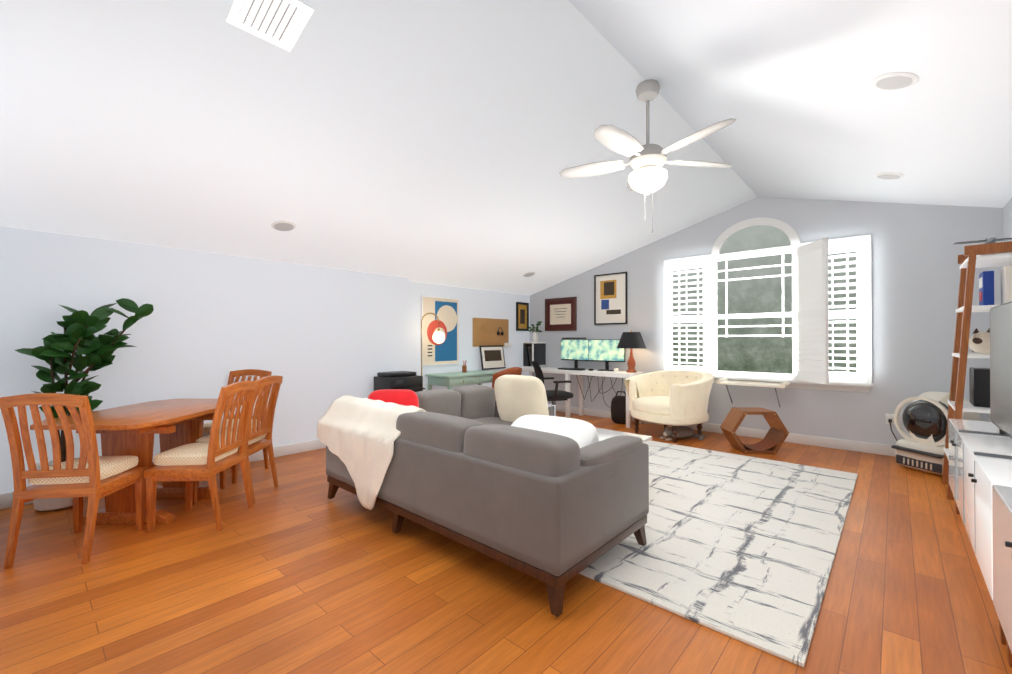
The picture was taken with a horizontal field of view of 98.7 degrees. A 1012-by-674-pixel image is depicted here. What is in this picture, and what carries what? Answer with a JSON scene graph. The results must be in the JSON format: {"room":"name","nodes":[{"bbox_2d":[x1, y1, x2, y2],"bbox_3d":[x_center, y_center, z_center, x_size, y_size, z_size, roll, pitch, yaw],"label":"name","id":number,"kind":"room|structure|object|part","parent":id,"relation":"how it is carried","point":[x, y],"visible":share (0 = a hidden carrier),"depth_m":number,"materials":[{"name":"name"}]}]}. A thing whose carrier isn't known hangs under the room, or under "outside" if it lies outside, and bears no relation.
{"room":"living room","nodes":[
{"label":"living room","id":0,"kind":"room"},
{"bbox_2d":[0,226,535,493],"bbox_3d":[-2.290,0.246,5.113,0.240,2.210,8.430,0,0,42],"label":"wall","id":1,"kind":"structure","parent":0,"point":[320,339],"depth_m":4.31,"materials":[{"name":"grey paint"}]},
{"bbox_2d":[0,439,325,509],"bbox_3d":[-2.571,1.240,4.608,0.028,0.115,3.727,0,0,42],"label":"baseboard","id":2,"kind":"structure","parent":1,"relation":"attached to","point":[6,500],"depth_m":4.73,"materials":[{"name":"white wood"}]},
{"bbox_2d":[421,295,458,365],"bbox_3d":[-0.979,-0.086,6.526,0.025,1.020,0.720,0,0,42],"label":"poster","id":3,"kind":"object","parent":1,"relation":"attached to","point":[446,312],"visible":0.96,"depth_m":6.52,"materials":[{"name":"paper"}]},
{"bbox_2d":[473,318,511,346],"bbox_3d":[-0.218,-0.066,7.340,0.071,0.490,0.890,0,0,42],"label":"cork board","id":4,"kind":"object","parent":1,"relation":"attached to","point":[487,331],"visible":0.98,"depth_m":7.32,"materials":[{"name":"brown wood"}]},
{"bbox_2d":[516,302,528,330],"bbox_3d":[0.302,-0.372,7.957,0.025,0.520,0.340,0,0,42],"label":"picture frame","id":5,"kind":"object","parent":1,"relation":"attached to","point":[522,316],"visible":0.96,"depth_m":7.96,"materials":[{"name":"black plastic"}]},
{"bbox_2d":[374,371,424,391],"bbox_3d":[-1.334,0.875,5.535,0.555,0.848,0.540,0,0,42],"label":"printer","id":6,"kind":"object","parent":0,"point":[410,380],"visible":0.38,"depth_m":5.44,"materials":[{"name":"black plastic"}]},
{"bbox_2d":[0,411,1011,673],"bbox_3d":[-0.086,1.339,3.131,6.480,0.100,8.550,0,0,42],"label":"floor","id":7,"kind":"structure","parent":0,"point":[296,571],"depth_m":2.13,"materials":[{"name":"brown wood"}]},
{"bbox_2d":[0,393,147,568],"bbox_3d":[-2.602,0.801,2.654,0.430,0.975,0.527,0,0,-7],"label":"dining chair","id":8,"kind":"object","parent":7,"relation":"on","point":[92,475],"visible":0.98,"depth_m":2.49,"materials":[{"name":"brown wood"}]},
{"bbox_2d":[15,298,153,511],"bbox_3d":[-3.276,0.485,3.404,0.454,1.612,0.765,0,0,42],"label":"plant","id":9,"kind":"object","parent":7,"relation":"on","point":[77,338],"visible":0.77,"depth_m":3.33,"materials":[{"name":"green plant"}]},
{"bbox_2d":[30,399,243,523],"bbox_3d":[-2.632,0.917,3.274,0.800,0.745,1.200,0,0,0],"label":"dining table","id":10,"kind":"object","parent":7,"relation":"on","point":[132,429],"visible":0.62,"depth_m":3.00,"materials":[{"name":"brown wood"}]},
{"bbox_2d":[144,381,258,531],"bbox_3d":[-2.127,0.803,3.083,0.527,0.975,0.430,0,0,-3],"label":"dining chair","id":11,"kind":"object","parent":7,"relation":"on","point":[189,464],"visible":1,"depth_m":2.94,"materials":[{"name":"brown wood"}]},
{"bbox_2d":[192,376,282,505],"bbox_3d":[-2.177,0.806,3.544,0.527,0.975,0.430,0,0,-3],"label":"dining chair","id":12,"kind":"object","parent":7,"relation":"on","point":[256,442],"visible":0.62,"depth_m":3.56,"materials":[{"name":"brown wood"}]},
{"bbox_2d":[203,369,271,483],"bbox_3d":[-2.572,0.809,4.105,0.430,0.975,0.527,0,0,5],"label":"dining chair","id":13,"kind":"object","parent":7,"relation":"on","point":[249,373],"visible":0.31,"depth_m":4.27,"materials":[{"name":"brown wood"}]},
{"bbox_2d":[421,313,444,375],"bbox_3d":[-1.095,0.483,6.052,0.425,1.646,0.365,0,0,42],"label":"arc floor lamp","id":14,"kind":"object","parent":7,"relation":"on","point":[438,336],"visible":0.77,"depth_m":6.02,"materials":[{"name":"silver"}]},
{"bbox_2d":[425,360,498,389],"bbox_3d":[-0.598,0.833,6.527,0.527,0.953,1.120,0,0,42],"label":"writing desk","id":15,"kind":"object","parent":7,"relation":"on","point":[449,380],"visible":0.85,"depth_m":6.24,"materials":[{"name":"green paint"}]},
{"bbox_2d":[479,345,505,369],"bbox_3d":[-0.220,0.340,7.279,0.022,0.400,0.560,-12,-8,41],"label":"picture frame","id":16,"kind":"object","parent":15,"relation":"on","point":[492,356],"visible":0.96,"depth_m":7.26,"materials":[{"name":"black plastic"}]},
{"bbox_2d":[492,367,521,398],"bbox_3d":[-0.074,0.872,6.326,0.612,0.895,0.581,0,0,42],"label":"desk chair","id":17,"kind":"object","parent":7,"relation":"on","point":[514,371],"visible":0.1,"depth_m":6.06,"materials":[{"name":"brown leather"}]},
{"bbox_2d":[531,361,573,404],"bbox_3d":[0.662,0.827,6.383,0.631,0.958,0.640,0,0,-18],"label":"mesh office chair","id":18,"kind":"object","parent":7,"relation":"on","point":[555,395],"visible":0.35,"depth_m":6.21,"materials":[{"name":"black plastic"}]},
{"bbox_2d":[520,321,645,427],"bbox_3d":[1.173,0.515,7.114,2.285,1.595,0.475,0,0,42],"label":"office desk","id":19,"kind":"object","parent":7,"relation":"on","point":[576,350],"visible":0.9,"depth_m":6.97,"materials":[{"name":"white paint"}]},
{"bbox_2d":[560,339,590,369],"bbox_3d":[1.161,0.286,7.237,0.180,0.490,0.600,0,0,-42],"label":"monitor","id":20,"kind":"object","parent":19,"relation":"on","point":[576,350],"depth_m":7.20,"materials":[{"name":"black plastic"}]},
{"bbox_2d":[588,339,625,371],"bbox_3d":[1.589,0.284,6.853,0.600,0.490,0.180,0,0,34],"label":"monitor","id":21,"kind":"object","parent":19,"relation":"on","point":[599,350],"depth_m":6.83,"materials":[{"name":"black plastic"}]},
{"bbox_2d":[616,330,645,372],"bbox_3d":[1.879,0.212,6.513,0.430,0.630,0.430,0,0,42],"label":"table lamp","id":22,"kind":"object","parent":19,"relation":"on","point":[631,339],"depth_m":6.44,"materials":[{"name":"fabric"}]},
{"bbox_2d":[611,391,625,423],"bbox_3d":[1.741,1.065,6.579,0.300,0.489,0.200,0,0,22],"label":"bag","id":23,"kind":"object","parent":7,"relation":"on","point":[618,409],"visible":0.81,"depth_m":6.51,"materials":[{"name":"black fabric"}]},
{"bbox_2d":[624,370,713,442],"bbox_3d":[2.195,0.880,5.791,0.957,0.850,1.127,0,0,-30],"label":"barrel armchair","id":24,"kind":"object","parent":7,"relation":"on","point":[676,398],"visible":1,"depth_m":5.49,"materials":[{"name":"beige fabric"}]},
{"bbox_2d":[660,425,704,440],"bbox_3d":[2.246,1.214,5.519,0.529,0.172,0.339,0,0,-23],"label":"cat","id":25,"kind":"object","parent":7,"relation":"on","point":[685,432],"visible":0.85,"depth_m":5.50,"materials":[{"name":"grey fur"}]},
{"bbox_2d":[579,440,857,667],"bbox_3d":[1.289,1.284,3.706,2.500,0.018,3.200,0,0,42],"label":"rug","id":26,"kind":"object","parent":7,"relation":"on","point":[742,548],"visible":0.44,"depth_m":2.63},
{"bbox_2d":[317,375,648,616],"bbox_3d":[-0.028,0.812,3.368,2.296,0.917,1.888,0,0,42],"label":"sofa","id":27,"kind":"object","parent":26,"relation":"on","point":[517,473],"visible":1,"depth_m":2.44,"materials":[{"name":"grey fabric"}]},
{"bbox_2d":[317,395,477,509],"bbox_3d":[-0.862,0.818,3.370,1.050,0.688,0.776,0,0,42],"label":"throw blanket","id":28,"kind":"object","parent":27,"relation":"on","point":[361,438],"depth_m":3.04,"materials":[{"name":"beige fabric"}]},
{"bbox_2d":[494,375,548,428],"bbox_3d":[0.141,0.605,4.107,0.560,0.500,0.188,0,14,38],"label":"pillow","id":29,"kind":"object","parent":27,"relation":"on","point":[517,396],"depth_m":4.00,"materials":[{"name":"fabric"}]},
{"bbox_2d":[596,428,651,442],"bbox_3d":[0.755,1.073,3.742,0.680,0.400,0.840,0,0,42],"label":"coffee table","id":30,"kind":"object","parent":26,"relation":"on","point":[603,434],"visible":0.17,"depth_m":3.90,"materials":[{"name":"white stone"}]},
{"bbox_2d":[720,407,788,453],"bbox_3d":[2.833,1.065,4.981,0.620,0.470,0.308,0,0,4],"label":"side table","id":31,"kind":"object","parent":7,"relation":"on","point":[772,441],"visible":1,"depth_m":4.91,"materials":[{"name":"brown wood"}]},
{"bbox_2d":[891,391,982,475],"bbox_3d":[4.212,0.915,4.229,0.649,0.761,0.556,0,0,-14],"label":"robot","id":32,"kind":"object","parent":7,"relation":"on","point":[924,417],"visible":0.62,"depth_m":4.13,"materials":[{"name":"white plastic"},{"name":"black plastic"}]},
{"bbox_2d":[942,237,1011,499],"bbox_3d":[3.888,0.232,3.524,0.482,2.121,0.565,0,0,42],"label":"shelf unit","id":33,"kind":"object","parent":7,"relation":"on","point":[990,252],"visible":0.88,"depth_m":3.44,"materials":[{"name":"brown wood"}]},
{"bbox_2d":[948,301,1011,644],"bbox_3d":[2.828,0.545,2.384,0.478,1.480,1.960,0,0,42],"label":"media console","id":34,"kind":"object","parent":7,"relation":"on","point":[980,458],"visible":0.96,"depth_m":2.43,"materials":[{"name":"white paint"}]},
{"bbox_2d":[958,301,1011,466],"bbox_3d":[2.758,0.204,2.408,0.300,0.798,1.340,0,0,42],"label":"tv","id":35,"kind":"object","parent":34,"relation":"on","point":[988,447],"depth_m":2.53,"materials":[{"name":"black plastic"}]},
{"bbox_2d":[992,485,1011,666],"bbox_3d":[1.503,0.936,0.904,0.478,0.680,1.950,0,0,42],"label":"media console","id":36,"kind":"object","parent":7,"relation":"on","point":[1002,543],"visible":0.98,"depth_m":1.62,"materials":[{"name":"white paint"}]},
{"bbox_2d":[0,0,1011,295],"bbox_3d":[-0.052,-1.336,3.184,6.480,1.228,8.450,0,0,42],"label":"ceiling","id":37,"kind":"structure","parent":0,"point":[442,142],"depth_m":2.94,"materials":[{"name":"white paint"}]},
{"bbox_2d":[225,0,313,51],"bbox_3d":[-1.150,-1.570,2.122,0.300,0.020,0.300,-20,-14,40],"label":"ceiling vent","id":38,"kind":"object","parent":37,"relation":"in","point":[280,23],"visible":1,"depth_m":2.14,"materials":[{"name":"white metal"}]},
{"bbox_2d":[271,220,295,230],"bbox_3d":[-2.063,-1.027,4.038,0.210,0.014,0.210,-20,-14,40],"label":"recessed light","id":39,"kind":"object","parent":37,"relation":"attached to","point":[282,225],"visible":1,"depth_m":4.01,"materials":[{"name":"white"}]},
{"bbox_2d":[523,272,534,276],"bbox_3d":[0.366,-0.986,6.882,0.210,0.014,0.210,-20,-14,40],"label":"ceiling speaker","id":40,"kind":"object","parent":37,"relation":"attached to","point":[528,274],"visible":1,"depth_m":6.85,"materials":[{"name":"white"}]},
{"bbox_2d":[559,79,735,232],"bbox_3d":[0.983,-1.276,3.096,1.272,1.070,1.223,0,0,42],"label":"ceiling fan","id":41,"kind":"object","parent":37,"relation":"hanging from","point":[648,175],"visible":1,"depth_m":3.05,"materials":[{"name":"grey"}]},
{"bbox_3d":[1.020,-1.113,3.128,0.270,0.135,0.270,0,0,42],"label":"light globe","id":42,"kind":"part","parent":41,"relation":"part of","materials":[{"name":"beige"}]},
{"bbox_2d":[875,172,903,178],"bbox_3d":[3.497,-1.468,3.971,0.210,0.014,0.210,20,13,40],"label":"recessed light","id":43,"kind":"object","parent":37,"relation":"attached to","point":[888,175],"visible":0.98,"depth_m":3.94,"materials":[{"name":"white"}]},
{"bbox_2d":[871,72,918,89],"bbox_3d":[2.232,-1.466,2.500,0.210,0.014,0.210,20,13,40],"label":"recessed light","id":44,"kind":"object","parent":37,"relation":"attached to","point":[894,80],"visible":1,"depth_m":2.48,"materials":[{"name":"white"}]},
{"bbox_2d":[536,197,999,444],"bbox_3d":[2.677,-0.258,6.230,5.850,3.230,0.140,0,0,42],"label":"wall","id":45,"kind":"structure","parent":0,"point":[916,270],"depth_m":4.95,"materials":[{"name":"grey paint"}]},
{"bbox_2d":[545,297,576,330],"bbox_3d":[0.957,-0.399,7.660,0.660,0.580,0.025,0,0,42],"label":"diploma","id":46,"kind":"object","parent":45,"relation":"attached to","point":[560,314],"visible":0.96,"depth_m":7.64,"materials":[{"name":"brown wood"}]},
{"bbox_2d":[594,272,627,324],"bbox_3d":[1.683,-0.613,7.011,0.580,0.820,0.025,0,0,42],"label":"framed poster","id":47,"kind":"object","parent":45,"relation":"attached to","point":[610,298],"visible":0.98,"depth_m":7.01,"materials":[{"name":"white paper"}]},
{"bbox_2d":[550,404,895,456],"bbox_3d":[2.617,1.249,6.169,5.850,0.115,0.018,0,0,42],"label":"baseboard","id":48,"kind":"structure","parent":45,"relation":"attached to","point":[881,449],"depth_m":5.29,"materials":[{"name":"white wood"}]},
{"bbox_2d":[664,217,873,407],"bbox_3d":[3.032,-0.333,5.435,2.370,2.409,0.572,0,0,42],"label":"window","id":49,"kind":"structure","parent":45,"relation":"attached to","point":[766,302],"depth_m":5.49,"materials":[{"name":"white wood"}]},
{"bbox_3d":[3.479,-0.280,4.989,0.030,1.580,0.620,0,0,4],"label":"open shutter panel","id":50,"kind":"part","parent":49,"relation":"part of","materials":[{"name":"white wood"}]},
{"bbox_2d":[886,414,897,440],"bbox_3d":[4.216,1.021,4.706,0.161,0.360,0.065,0,0,42],"label":"outlet","id":51,"kind":"object","parent":45,"relation":"attached to","point":[890,419],"visible":0.81,"depth_m":4.74,"materials":[{"name":"white plastic"}]},
{"bbox_2d":[1000,198,1011,304],"bbox_3d":[2.156,0.008,1.130,0.140,2.637,8.430,0,0,42],"label":"wall","id":52,"kind":"structure","parent":0,"point":[1006,212],"depth_m":4.13,"materials":[{"name":"grey paint"}]}
]}

